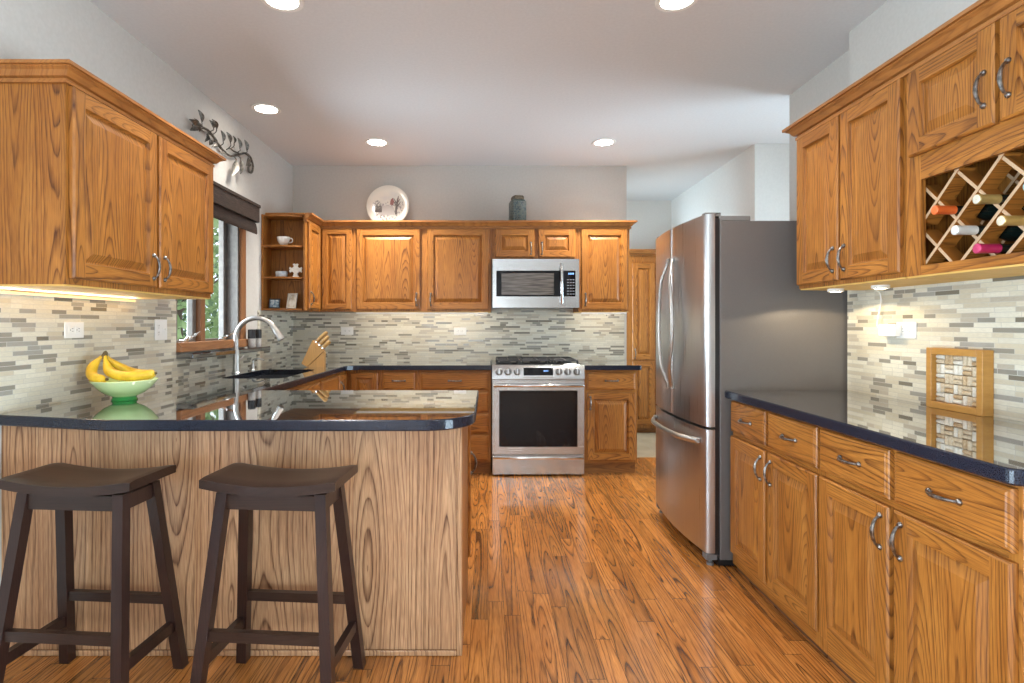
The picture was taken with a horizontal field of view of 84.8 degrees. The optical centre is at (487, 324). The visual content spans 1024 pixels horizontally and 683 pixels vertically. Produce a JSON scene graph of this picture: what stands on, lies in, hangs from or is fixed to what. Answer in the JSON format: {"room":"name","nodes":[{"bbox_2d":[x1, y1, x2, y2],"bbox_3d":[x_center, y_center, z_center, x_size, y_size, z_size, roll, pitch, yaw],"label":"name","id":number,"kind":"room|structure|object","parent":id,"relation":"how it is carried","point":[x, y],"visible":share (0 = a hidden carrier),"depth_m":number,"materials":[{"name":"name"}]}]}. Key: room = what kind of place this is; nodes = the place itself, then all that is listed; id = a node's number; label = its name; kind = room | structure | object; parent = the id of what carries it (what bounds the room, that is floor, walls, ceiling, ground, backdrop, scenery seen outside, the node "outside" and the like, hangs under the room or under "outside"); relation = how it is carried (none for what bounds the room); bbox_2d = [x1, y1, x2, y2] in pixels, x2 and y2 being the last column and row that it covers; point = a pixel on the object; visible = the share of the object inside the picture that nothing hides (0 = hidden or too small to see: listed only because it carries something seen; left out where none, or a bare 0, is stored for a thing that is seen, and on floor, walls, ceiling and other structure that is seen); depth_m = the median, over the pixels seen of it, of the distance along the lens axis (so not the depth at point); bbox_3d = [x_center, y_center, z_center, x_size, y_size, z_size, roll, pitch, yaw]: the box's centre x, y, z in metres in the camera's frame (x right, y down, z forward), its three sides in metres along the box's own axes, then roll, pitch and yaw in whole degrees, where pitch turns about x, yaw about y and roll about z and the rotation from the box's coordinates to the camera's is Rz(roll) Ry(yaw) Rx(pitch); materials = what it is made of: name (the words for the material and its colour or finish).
{"room":"kitchen","nodes":[
{"label":"kitchen","id":0,"kind":"room"},
{"bbox_2d":[0,0,292,583],"bbox_3d":[-1.908,-0.126,0.901,0.148,2.750,9.003,0,0,0],"label":"wall","id":1,"kind":"structure","parent":0,"point":[39,366],"depth_m":2.75,"materials":[{"name":"beige paint"}]},
{"bbox_2d":[64,322,83,337],"bbox_3d":[-1.830,0.022,2.477,0.007,0.072,0.116,0,0,0],"label":"wall outlet","id":2,"kind":"object","parent":1,"relation":"attached to","point":[71,329],"visible":1,"depth_m":2.47,"materials":[{"name":"white plastic"}]},
{"bbox_2d":[69,326,73,333],"bbox_3d":[-1.827,0.022,2.458,0.002,0.032,0.033,0,0,0],"label":"socket","id":3,"kind":"object","parent":2,"relation":"attached to","point":[71,328],"depth_m":2.46,"materials":[{"name":"white plastic"}]},
{"bbox_2d":[75,326,80,333],"bbox_3d":[-1.827,0.022,2.497,0.002,0.032,0.033,0,0,0],"label":"socket","id":4,"kind":"object","parent":2,"relation":"attached to","point":[77,328],"depth_m":2.49,"materials":[{"name":"white plastic"}]},
{"bbox_2d":[0,59,225,298],"bbox_3d":[-1.626,-0.518,2.456,0.428,0.765,1.134,0,0,0],"label":"upper cabinet","id":5,"kind":"object","parent":1,"relation":"attached to","point":[101,194],"visible":1,"depth_m":2.07,"materials":[{"name":"brown wood"}]},
{"bbox_2d":[0,291,135,301],"bbox_3d":[-1.827,-0.123,2.475,0.014,0.012,0.850,0,0,0],"label":"light bar","id":6,"kind":"object","parent":5,"relation":"attached to","point":[1,292],"visible":1,"depth_m":2.40,"materials":[{"name":"white plastic"}]},
{"bbox_2d":[0,289,292,413],"bbox_3d":[-1.838,0.095,3.241,0.008,0.476,4.083,0,0,0],"label":"backsplash","id":7,"kind":"structure","parent":1,"relation":"attached to","point":[39,366],"depth_m":2.55,"materials":[{"name":"tile"}]},
{"bbox_2d":[155,319,166,339],"bbox_3d":[-1.825,0.027,3.135,0.016,0.116,0.116,0,0,0],"label":"wall outlet","id":8,"kind":"object","parent":1,"relation":"attached to","point":[160,324],"visible":1,"depth_m":3.13,"materials":[{"name":"white plastic"}]},
{"bbox_2d":[175,220,247,352],"bbox_3d":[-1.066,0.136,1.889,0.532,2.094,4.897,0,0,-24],"label":"window","id":9,"kind":"structure","parent":1,"relation":"in","point":[232,239],"depth_m":4.10,"materials":[{"name":"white wood"}]},
{"bbox_2d":[189,110,253,174],"bbox_3d":[-1.807,-1.210,3.864,0.070,0.320,0.980,0,0,0],"label":"wall art","id":10,"kind":"object","parent":1,"relation":"attached to","point":[196,125],"visible":1,"depth_m":3.85,"materials":[{"name":"grey metal"}]},
{"bbox_2d":[176,346,269,358],"bbox_3d":[-1.790,0.185,3.885,0.105,0.030,1.180,0,0,0],"label":"trim","id":11,"kind":"structure","parent":1,"relation":"attached to","point":[193,355],"depth_m":3.60,"materials":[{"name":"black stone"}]},
{"bbox_2d":[248,329,255,347],"bbox_3d":[-1.782,0.101,4.225,0.057,0.137,0.057,0,0,0],"label":"spice shaker","id":12,"kind":"object","parent":11,"relation":"on","point":[251,332],"visible":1,"depth_m":4.20,"materials":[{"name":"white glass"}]},
{"bbox_2d":[248,338,255,347],"bbox_3d":[-1.782,0.136,4.225,0.056,0.068,0.056,0,0,0],"label":"jar","id":13,"kind":"object","parent":12,"relation":"on","point":[251,341],"depth_m":4.20,"materials":[{"name":"white glass"}]},
{"bbox_2d":[255,329,261,346],"bbox_3d":[-1.782,0.101,4.335,0.057,0.137,0.057,0,0,0],"label":"spice shaker","id":14,"kind":"object","parent":11,"relation":"on","point":[258,331],"visible":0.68,"depth_m":4.31,"materials":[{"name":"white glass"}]},
{"bbox_2d":[255,338,261,346],"bbox_3d":[-1.782,0.136,4.335,0.056,0.068,0.056,0,0,0],"label":"jar","id":15,"kind":"object","parent":14,"relation":"on","point":[258,340],"depth_m":4.31,"materials":[{"name":"white glass"}]},
{"bbox_2d":[213,181,260,234],"bbox_3d":[-1.774,-0.787,3.700,0.134,0.223,1.020,0,0,0],"label":"roman shade","id":16,"kind":"object","parent":1,"relation":"attached to","point":[230,207],"visible":0.61,"depth_m":3.80,"materials":[{"name":"brown fabric"}]},
{"bbox_2d":[261,213,310,310],"bbox_3d":[-1.666,-0.516,4.624,0.348,0.794,0.206,0,0,0],"label":"open corner shelf","id":17,"kind":"object","parent":1,"relation":"attached to","point":[275,257],"visible":0.93,"depth_m":4.71,"materials":[{"name":"brown wood"}]},
{"bbox_2d":[269,299,279,307],"bbox_3d":[-1.759,-0.176,4.615,0.088,0.082,0.029,0,0,-7],"label":"photo frame","id":18,"kind":"object","parent":17,"relation":"on","point":[273,303],"visible":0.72,"depth_m":4.61,"materials":[{"name":"grey"}]},
{"bbox_2d":[270,300,278,306],"bbox_3d":[-1.759,-0.176,4.616,0.068,0.062,0.019,0,0,-7],"label":"picture","id":19,"kind":"object","parent":18,"relation":"attached to","point":[273,303],"depth_m":4.61},
{"bbox_2d":[275,271,287,276],"bbox_3d":[-1.705,-0.417,4.625,0.096,0.050,0.096,0,0,0],"label":"tin","id":20,"kind":"object","parent":17,"relation":"on","point":[278,273],"visible":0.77,"depth_m":4.59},
{"bbox_2d":[277,236,292,244],"bbox_3d":[-1.688,-0.688,4.632,0.114,0.076,0.107,0,0,-41],"label":"teacup","id":21,"kind":"object","parent":17,"relation":"on","point":[282,240],"visible":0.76,"depth_m":4.60,"materials":[{"name":"white ceramic"}]},
{"bbox_2d":[286,293,297,308],"bbox_3d":[-1.620,-0.199,4.629,0.088,0.127,0.039,0,0,14],"label":"photo frame","id":22,"kind":"object","parent":17,"relation":"on","point":[292,297],"visible":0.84,"depth_m":4.63,"materials":[{"name":"beige"}]},
{"bbox_2d":[288,295,295,306],"bbox_3d":[-1.620,-0.199,4.630,0.064,0.103,0.028,0,0,14],"label":"picture","id":23,"kind":"object","parent":22,"relation":"attached to","point":[291,298],"depth_m":4.63},
{"bbox_2d":[289,264,302,276],"bbox_3d":[-1.592,-0.451,4.640,0.104,0.116,0.028,0,0,-6],"label":"cross","id":24,"kind":"object","parent":17,"relation":"on","point":[295,269],"visible":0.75,"depth_m":4.63,"materials":[{"name":"white ceramic"}]},
{"bbox_2d":[3,433,852,682],"bbox_3d":[0.709,1.279,1.730,5.382,0.060,10.940,0,0,0],"label":"floor","id":25,"kind":"structure","parent":0,"point":[572,578],"depth_m":2.41,"materials":[{"name":"brown wood"}]},
{"bbox_2d":[0,463,188,682],"bbox_3d":[-1.356,0.874,1.913,0.478,0.750,0.346,0,0,4],"label":"bar stool","id":26,"kind":"object","parent":25,"relation":"on","point":[64,488],"visible":1,"depth_m":1.83,"materials":[{"name":"brown wood"}]},
{"bbox_2d":[2,425,476,655],"bbox_3d":[-0.947,0.811,2.454,1.787,0.874,0.691,0,0,0],"label":"base cabinet","id":27,"kind":"object","parent":25,"relation":"on","point":[408,499],"visible":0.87,"depth_m":2.12,"materials":[{"name":"brown wood"}]},
{"bbox_2d":[0,360,490,430],"bbox_3d":[-0.907,0.354,3.625,1.868,0.040,3.314,0,0,0],"label":"countertop","id":28,"kind":"structure","parent":27,"relation":"on","point":[228,401],"depth_m":2.32,"materials":[{"name":"black stone"}]},
{"bbox_2d":[88,377,158,400],"bbox_3d":[-1.622,0.288,2.500,0.264,0.092,0.264,0,0,0],"label":"fruit bowl","id":29,"kind":"object","parent":28,"relation":"on","point":[118,390],"visible":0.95,"depth_m":2.43,"materials":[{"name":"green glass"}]},
{"bbox_2d":[86,351,156,381],"bbox_3d":[-1.624,0.186,2.508,0.292,0.143,0.156,0,0,-12],"label":"banana bunch","id":30,"kind":"object","parent":29,"relation":"in","point":[116,370],"visible":0.97,"depth_m":2.46,"materials":[{"name":"yellow food"}]},
{"bbox_2d":[231,316,283,373],"bbox_3d":[-1.594,0.135,3.916,0.362,0.398,0.133,0,0,0],"label":"faucet","id":31,"kind":"object","parent":28,"relation":"on","point":[236,361],"visible":0.98,"depth_m":3.87,"materials":[{"name":"silver metal"}]},
{"bbox_2d":[250,358,264,370],"bbox_3d":[-1.702,0.288,4.130,0.107,0.091,0.039,0,0,0],"label":"soap dispenser","id":32,"kind":"object","parent":28,"relation":"on","point":[252,364],"visible":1,"depth_m":4.12,"materials":[{"name":"silver metal"}]},
{"bbox_2d":[247,375,293,378],"bbox_3d":[-1.485,0.471,3.850,0.424,0.192,0.744,0,0,0],"label":"sink","id":33,"kind":"object","parent":28,"relation":"in","point":[261,376],"visible":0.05,"depth_m":4.20,"materials":[{"name":"black"}]},
{"bbox_2d":[301,340,325,366],"bbox_3d":[-1.400,0.228,4.498,0.174,0.212,0.104,0,0,-9],"label":"knife block","id":34,"kind":"object","parent":28,"relation":"on","point":[315,356],"visible":0.96,"depth_m":4.45,"materials":[{"name":"brown wood"}]},
{"bbox_2d":[314,332,326,342],"bbox_3d":[-1.340,0.100,4.485,0.097,0.095,0.016,0,0,-9],"label":"kitchen knife","id":35,"kind":"object","parent":34,"relation":"in","point":[323,334],"visible":1,"depth_m":4.48,"materials":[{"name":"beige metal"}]},
{"bbox_2d":[318,336,328,345],"bbox_3d":[-1.319,0.129,4.480,0.086,0.085,0.016,0,0,-9],"label":"kitchen knife","id":36,"kind":"object","parent":34,"relation":"in","point":[325,338],"visible":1,"depth_m":4.47,"materials":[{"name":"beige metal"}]},
{"bbox_2d":[321,340,329,348],"bbox_3d":[-1.299,0.158,4.481,0.075,0.074,0.016,0,0,-9],"label":"kitchen knife","id":37,"kind":"object","parent":34,"relation":"in","point":[328,341],"visible":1,"depth_m":4.47,"materials":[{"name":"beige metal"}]},
{"bbox_2d":[190,463,365,682],"bbox_3d":[-0.702,0.874,1.913,0.478,0.750,0.346,0,0,4],"label":"bar stool","id":38,"kind":"object","parent":25,"relation":"on","point":[245,488],"visible":1,"depth_m":1.83,"materials":[{"name":"brown wood"}]},
{"bbox_2d":[295,373,338,389],"bbox_3d":[-1.482,0.812,3.939,0.689,0.874,0.954,0,0,0],"label":"base cabinet","id":39,"kind":"object","parent":25,"relation":"on","point":[331,382],"visible":0.02,"depth_m":4.00,"materials":[{"name":"brown wood"}]},
{"bbox_2d":[337,370,380,389],"bbox_3d":[-1.361,0.812,4.846,0.934,0.874,0.857,0,0,0],"label":"base cabinet","id":40,"kind":"object","parent":25,"relation":"on","point":[351,379],"visible":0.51,"depth_m":4.66,"materials":[{"name":"brown wood"}]},
{"bbox_2d":[381,370,417,389],"bbox_3d":[-0.740,0.812,4.951,0.307,0.874,0.648,0,0,0],"label":"drawer","id":41,"kind":"object","parent":25,"relation":"on","point":[390,379],"visible":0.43,"depth_m":4.66,"materials":[{"name":"brown wood"}]},
{"bbox_2d":[418,370,490,472],"bbox_3d":[-0.280,0.812,4.951,0.611,0.874,0.648,0,0,0],"label":"base cabinet","id":42,"kind":"object","parent":25,"relation":"on","point":[480,380],"visible":0.28,"depth_m":4.66,"materials":[{"name":"brown wood"}]},
{"bbox_2d":[492,356,584,474],"bbox_3d":[0.416,0.770,4.916,0.764,0.957,0.692,0,0,0],"label":"range","id":43,"kind":"object","parent":25,"relation":"on","point":[538,402],"visible":1,"depth_m":4.63,"materials":[{"name":"metal"}]},
{"bbox_2d":[495,360,575,363],"bbox_3d":[0.416,0.329,4.965,0.704,0.004,0.530,0,0,0],"label":"cooktop","id":44,"kind":"object","parent":43,"relation":"in","point":[496,362],"depth_m":4.81,"materials":[{"name":"black glass"}]},
{"bbox_2d":[584,370,636,472],"bbox_3d":[1.025,0.812,4.951,0.440,0.874,0.648,0,0,0],"label":"base cabinet","id":45,"kind":"object","parent":25,"relation":"on","point":[610,396],"visible":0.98,"depth_m":4.66,"materials":[{"name":"brown wood"}]},
{"bbox_2d":[578,360,641,369],"bbox_3d":[1.040,0.354,4.957,0.471,0.040,0.650,0,0,0],"label":"countertop","id":46,"kind":"structure","parent":45,"relation":"on","point":[588,364],"depth_m":4.63,"materials":[{"name":"black stone"}]},
{"bbox_2d":[627,249,656,432],"bbox_3d":[1.832,0.192,6.567,0.736,2.115,0.346,0,0,0],"label":"pantry cabinet","id":47,"kind":"object","parent":25,"relation":"on","point":[641,316],"visible":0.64,"depth_m":6.43,"materials":[{"name":"brown wood"}]},
{"bbox_2d":[651,212,846,565],"bbox_3d":[1.464,0.332,3.329,0.872,1.834,0.882,0,0,0],"label":"refrigerator","id":48,"kind":"object","parent":25,"relation":"on","point":[732,313],"visible":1,"depth_m":2.89,"materials":[{"name":"grey metal"}]},
{"bbox_2d":[730,400,827,656],"bbox_3d":[1.524,0.812,2.486,0.643,0.874,0.764,0,0,0],"label":"base cabinet","id":49,"kind":"object","parent":25,"relation":"on","point":[775,472],"visible":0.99,"depth_m":2.38,"materials":[{"name":"brown wood"}]},
{"bbox_2d":[819,428,1023,682],"bbox_3d":[1.524,0.812,1.708,0.643,0.874,0.790,0,0,0],"label":"base cabinet","id":50,"kind":"object","parent":25,"relation":"on","point":[921,561],"visible":0.98,"depth_m":1.63,"materials":[{"name":"brown wood"}]},
{"bbox_2d":[725,390,1023,485],"bbox_3d":[1.531,0.354,2.080,0.636,0.040,1.576,0,0,0],"label":"countertop","id":51,"kind":"structure","parent":50,"relation":"on","point":[992,448],"depth_m":1.88,"materials":[{"name":"black stone"}]},
{"bbox_2d":[926,347,993,416],"bbox_3d":[1.819,0.213,2.168,0.042,0.242,0.262,0,0,0],"label":"decorative frame","id":52,"kind":"object","parent":51,"relation":"on","point":[957,380],"visible":1,"depth_m":2.15,"materials":[{"name":"brown wood"}]},
{"bbox_2d":[293,166,626,456],"bbox_3d":[-0.338,-0.126,5.339,3.289,2.750,0.128,0,0,0],"label":"wall","id":53,"kind":"structure","parent":0,"point":[326,192],"depth_m":5.28,"materials":[{"name":"beige paint"}]},
{"bbox_2d":[279,222,352,311],"bbox_3d":[-1.518,-0.510,4.950,0.645,0.782,0.661,0,0,0],"label":"upper cabinet","id":54,"kind":"object","parent":53,"relation":"attached to","point":[329,251],"visible":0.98,"depth_m":4.93,"materials":[{"name":"brown wood"}]},
{"bbox_2d":[341,327,352,334],"bbox_3d":[-1.325,0.056,5.271,0.116,0.072,0.007,0,0,0],"label":"wall outlet","id":55,"kind":"object","parent":53,"relation":"attached to","point":[344,330],"visible":1,"depth_m":5.27,"materials":[{"name":"white plastic"}]},
{"bbox_2d":[353,229,490,312],"bbox_3d":[-0.582,-0.507,5.089,1.224,0.787,0.384,0,0,0],"label":"upper cabinet","id":56,"kind":"object","parent":53,"relation":"attached to","point":[395,270],"visible":1,"depth_m":4.93,"materials":[{"name":"brown wood"}]},
{"bbox_2d":[366,185,408,219],"bbox_3d":[-0.928,-1.106,5.189,0.396,0.391,0.074,0,0,0],"label":"decorative plate","id":57,"kind":"object","parent":56,"relation":"on","point":[387,202],"visible":0.91,"depth_m":5.20,"materials":[{"name":"ceramic"}]},
{"bbox_2d":[356,312,487,313],"bbox_3d":[-0.585,-0.107,4.982,1.170,0.012,0.014,0,0,0],"label":"light bar","id":58,"kind":"object","parent":56,"relation":"attached to","point":[356,312],"visible":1,"depth_m":4.98,"materials":[{"name":"white plastic"}]},
{"bbox_2d":[305,213,637,229],"bbox_3d":[-0.091,-0.883,4.920,2.862,0.064,0.393,0,0,-7],"label":"crown molding","id":59,"kind":"structure","parent":56,"relation":"attached to","point":[312,218],"depth_m":4.92,"materials":[{"name":"brown wood"}]},
{"bbox_2d":[293,309,623,359],"bbox_3d":[-0.275,0.092,5.279,3.119,0.482,0.008,0,0,0],"label":"backsplash","id":60,"kind":"structure","parent":53,"relation":"attached to","point":[518,333],"depth_m":5.28,"materials":[{"name":"tile"}]},
{"bbox_2d":[454,327,465,334],"bbox_3d":[-0.263,0.059,5.271,0.116,0.072,0.007,0,0,0],"label":"wall outlet","id":61,"kind":"object","parent":53,"relation":"attached to","point":[457,330],"visible":1,"depth_m":5.27,"materials":[{"name":"white plastic"}]},
{"bbox_2d":[491,229,578,262],"bbox_3d":[0.415,-0.739,5.089,0.769,0.324,0.384,0,0,0],"label":"upper cabinet","id":62,"kind":"object","parent":53,"relation":"attached to","point":[505,243],"visible":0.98,"depth_m":4.93,"materials":[{"name":"brown wood"}]},
{"bbox_2d":[509,195,525,219],"bbox_3d":[0.268,-1.036,5.090,0.128,0.270,0.128,0,0,-18],"label":"lidded jar","id":63,"kind":"object","parent":62,"relation":"on","point":[517,205],"visible":0.79,"depth_m":5.03,"materials":[{"name":"teal ceramic"}]},
{"bbox_2d":[492,259,578,307],"bbox_3d":[0.417,-0.363,5.049,0.754,0.424,0.450,0,0,0],"label":"microwave","id":64,"kind":"object","parent":62,"relation":"attached to","point":[516,283],"visible":1,"depth_m":4.87,"materials":[{"name":"grey metal"}]},
{"bbox_2d":[573,229,628,312],"bbox_3d":[1.026,-0.507,5.089,0.449,0.787,0.384,0,0,0],"label":"upper cabinet","id":65,"kind":"object","parent":53,"relation":"attached to","point":[603,253],"visible":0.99,"depth_m":4.93,"materials":[{"name":"brown wood"}]},
{"bbox_2d":[581,312,625,313],"bbox_3d":[1.030,-0.107,4.982,0.400,0.012,0.014,0,0,0],"label":"light bar","id":66,"kind":"object","parent":65,"relation":"attached to","point":[581,312],"visible":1,"depth_m":4.98,"materials":[{"name":"white plastic"}]},
{"bbox_2d":[90,0,887,199],"bbox_3d":[0.709,-1.551,1.730,5.382,0.100,10.940,0,0,0],"label":"ceiling","id":67,"kind":"structure","parent":0,"point":[680,95],"depth_m":3.33,"materials":[{"name":"paint"}]},
{"bbox_2d":[251,103,280,114],"bbox_3d":[-1.540,-1.498,3.890,0.196,0.006,0.196,0,0,0],"label":"recessed light","id":68,"kind":"object","parent":67,"relation":"in","point":[262,108],"visible":1,"depth_m":3.89,"materials":[{"name":"white plastic"}]},
{"bbox_2d":[261,0,303,11],"bbox_3d":[-0.951,-1.498,2.585,0.196,0.006,0.196,0,0,0],"label":"recessed light","id":69,"kind":"object","parent":67,"relation":"in","point":[279,5],"visible":1,"depth_m":2.62,"materials":[{"name":"white plastic"}]},
{"bbox_2d":[365,138,388,146],"bbox_3d":[-0.912,-1.498,4.600,0.196,0.006,0.196,0,0,0],"label":"recessed light","id":70,"kind":"object","parent":67,"relation":"in","point":[376,142],"visible":1,"depth_m":4.59,"materials":[{"name":"white plastic"}]},
{"bbox_2d":[592,138,615,146],"bbox_3d":[0.953,-1.498,4.600,0.196,0.006,0.196,0,0,0],"label":"recessed light","id":71,"kind":"object","parent":67,"relation":"in","point":[603,142],"visible":1,"depth_m":4.59,"materials":[{"name":"white plastic"}]},
{"bbox_2d":[655,0,697,11],"bbox_3d":[0.872,-1.498,2.585,0.196,0.006,0.196,0,0,0],"label":"recessed light","id":72,"kind":"object","parent":67,"relation":"in","point":[662,5],"visible":1,"depth_m":2.62,"materials":[{"name":"white plastic"}]},
{"bbox_2d":[627,200,670,248],"bbox_3d":[1.465,-0.126,6.810,1.730,2.750,0.120,0,0,0],"label":"wall","id":73,"kind":"structure","parent":0,"point":[653,217],"depth_m":6.75,"materials":[{"name":"paint"}]},
{"bbox_2d":[671,149,747,228],"bbox_3d":[2.270,-0.126,5.755,0.120,2.750,1.990,0,0,0],"label":"wall","id":74,"kind":"structure","parent":0,"point":[724,191],"depth_m":5.34,"materials":[{"name":"paint"}]},
{"bbox_2d":[748,144,788,220],"bbox_3d":[2.805,-0.126,4.700,1.190,2.750,0.120,0,0,0],"label":"wall","id":75,"kind":"structure","parent":0,"point":[768,164],"depth_m":4.64,"materials":[{"name":"paint"}]},
{"bbox_2d":[789,50,848,220],"bbox_3d":[2.010,-0.126,3.265,0.080,2.750,0.790,0,0,0],"label":"wall","id":76,"kind":"structure","parent":0,"point":[834,78],"depth_m":3.42,"materials":[{"name":"beige paint"}]},
{"bbox_2d":[847,0,1023,421],"bbox_3d":[1.946,-0.126,-0.365,0.208,2.750,6.470,0,0,0],"label":"wall","id":77,"kind":"structure","parent":0,"point":[983,314],"depth_m":2.40,"materials":[{"name":"beige paint"}]},
{"bbox_2d":[875,289,900,335],"bbox_3d":[1.811,-0.057,2.551,0.045,0.217,0.139,0,0,0],"label":"power adapter","id":78,"kind":"object","parent":77,"relation":"attached to","point":[883,329],"visible":1,"depth_m":2.53,"materials":[{"name":"white plastic"}]},
{"bbox_2d":[797,77,989,289],"bbox_3d":[1.663,-0.560,2.402,0.371,0.781,0.700,0,0,0],"label":"upper cabinet","id":79,"kind":"object","parent":77,"relation":"attached to","point":[851,168],"visible":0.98,"depth_m":2.31,"materials":[{"name":"brown wood"}]},
{"bbox_2d":[827,288,843,291],"bbox_3d":[1.630,-0.161,2.625,0.068,0.016,0.068,0,0,0],"label":"lamp","id":80,"kind":"object","parent":79,"relation":"attached to","point":[833,289],"visible":1,"depth_m":2.60,"materials":[{"name":"white plastic"}]},
{"bbox_2d":[871,285,889,288],"bbox_3d":[1.675,-0.161,2.390,0.068,0.016,0.068,0,0,0],"label":"lamp","id":81,"kind":"object","parent":79,"relation":"attached to","point":[872,286],"visible":1,"depth_m":2.37,"materials":[{"name":"white plastic"}]},
{"bbox_2d":[896,322,916,338],"bbox_3d":[1.838,0.023,2.462,0.007,0.072,0.116,0,0,0],"label":"wall outlet","id":82,"kind":"object","parent":77,"relation":"attached to","point":[908,329],"visible":0.99,"depth_m":2.44,"materials":[{"name":"white plastic"}]},
{"bbox_2d":[906,327,911,333],"bbox_3d":[1.835,0.023,2.442,0.002,0.032,0.033,0,0,0],"label":"socket","id":83,"kind":"object","parent":82,"relation":"attached to","point":[908,329],"depth_m":2.44,"materials":[{"name":"white plastic"}]},
{"bbox_2d":[847,276,1023,421],"bbox_3d":[1.846,0.076,1.885,0.008,0.514,1.970,0,0,0],"label":"backsplash","id":84,"kind":"structure","parent":77,"relation":"attached to","point":[983,314],"depth_m":2.32,"materials":[{"name":"tile"}]},
{"bbox_2d":[906,5,1023,277],"bbox_3d":[1.663,-0.560,1.630,0.371,0.781,0.840,0,0,0],"label":"wine rack cabinet","id":85,"kind":"object","parent":77,"relation":"attached to","point":[965,105],"visible":0.99,"depth_m":1.81,"materials":[{"name":"brown wood"}]},
{"bbox_2d":[782,0,1023,140],"bbox_3d":[1.661,-0.943,2.010,0.374,0.067,1.597,0,0,0],"label":"crown molding","id":86,"kind":"structure","parent":85,"relation":"attached to","point":[982,13],"depth_m":1.99,"materials":[{"name":"brown wood"}]},
{"bbox_2d":[931,204,1023,220],"bbox_3d":[1.625,-0.380,1.852,0.301,0.072,0.072,0,0,0],"label":"wine bottle","id":87,"kind":"object","parent":85,"relation":"in","point":[988,211],"visible":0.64,"depth_m":1.84,"materials":[{"name":"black glass"}]},
{"bbox_2d":[951,225,1023,241],"bbox_3d":[1.625,-0.300,1.772,0.301,0.072,0.072,0,0,0],"label":"wine bottle","id":88,"kind":"object","parent":85,"relation":"in","point":[1011,233],"visible":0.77,"depth_m":1.76,"materials":[{"name":"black glass"}]},
{"bbox_2d":[973,243,1012,253],"bbox_3d":[1.625,-0.231,1.692,0.301,0.072,0.072,0,0,0],"label":"wine bottle","id":89,"kind":"object","parent":85,"relation":"in","point":[978,248],"visible":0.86,"depth_m":1.68,"materials":[{"name":"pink glass"}]},
{"bbox_2d":[973,194,1023,207],"bbox_3d":[1.625,-0.380,1.692,0.301,0.072,0.072,0,0,0],"label":"wine bottle","id":90,"kind":"object","parent":85,"relation":"in","point":[978,198],"visible":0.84,"depth_m":1.68,"materials":[{"name":"gold glass"}]},
{"bbox_2d":[996,215,1023,225],"bbox_3d":[1.625,-0.300,1.612,0.301,0.072,0.072,0,0,0],"label":"wine bottle","id":91,"kind":"object","parent":85,"relation":"in","point":[1003,220],"visible":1,"depth_m":1.60,"materials":[{"name":"gold glass"}]},
{"label":"outside","id":92,"kind":"structure","parent":0,"visible":0},
{"bbox_3d":[-8.150,1.999,7.000,11.700,0.300,18.000,0,0,0],"label":"ground","id":93,"kind":"structure","parent":92,"visible":0},
{"bbox_2d":[177,218,218,339],"bbox_3d":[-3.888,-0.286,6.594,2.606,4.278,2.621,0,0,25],"label":"tree","id":94,"kind":"object","parent":93,"relation":"on","point":[180,323],"visible":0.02,"depth_m":6.54,"materials":[{"name":"green plant"}]},
{"bbox_2d":[182,273,215,337],"bbox_3d":[-8.022,-0.483,13.483,3.257,4.672,3.224,0,0,0],"label":"tree","id":95,"kind":"object","parent":93,"relation":"on","point":[214,274],"visible":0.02,"depth_m":13.50,"materials":[{"name":"green plant"}]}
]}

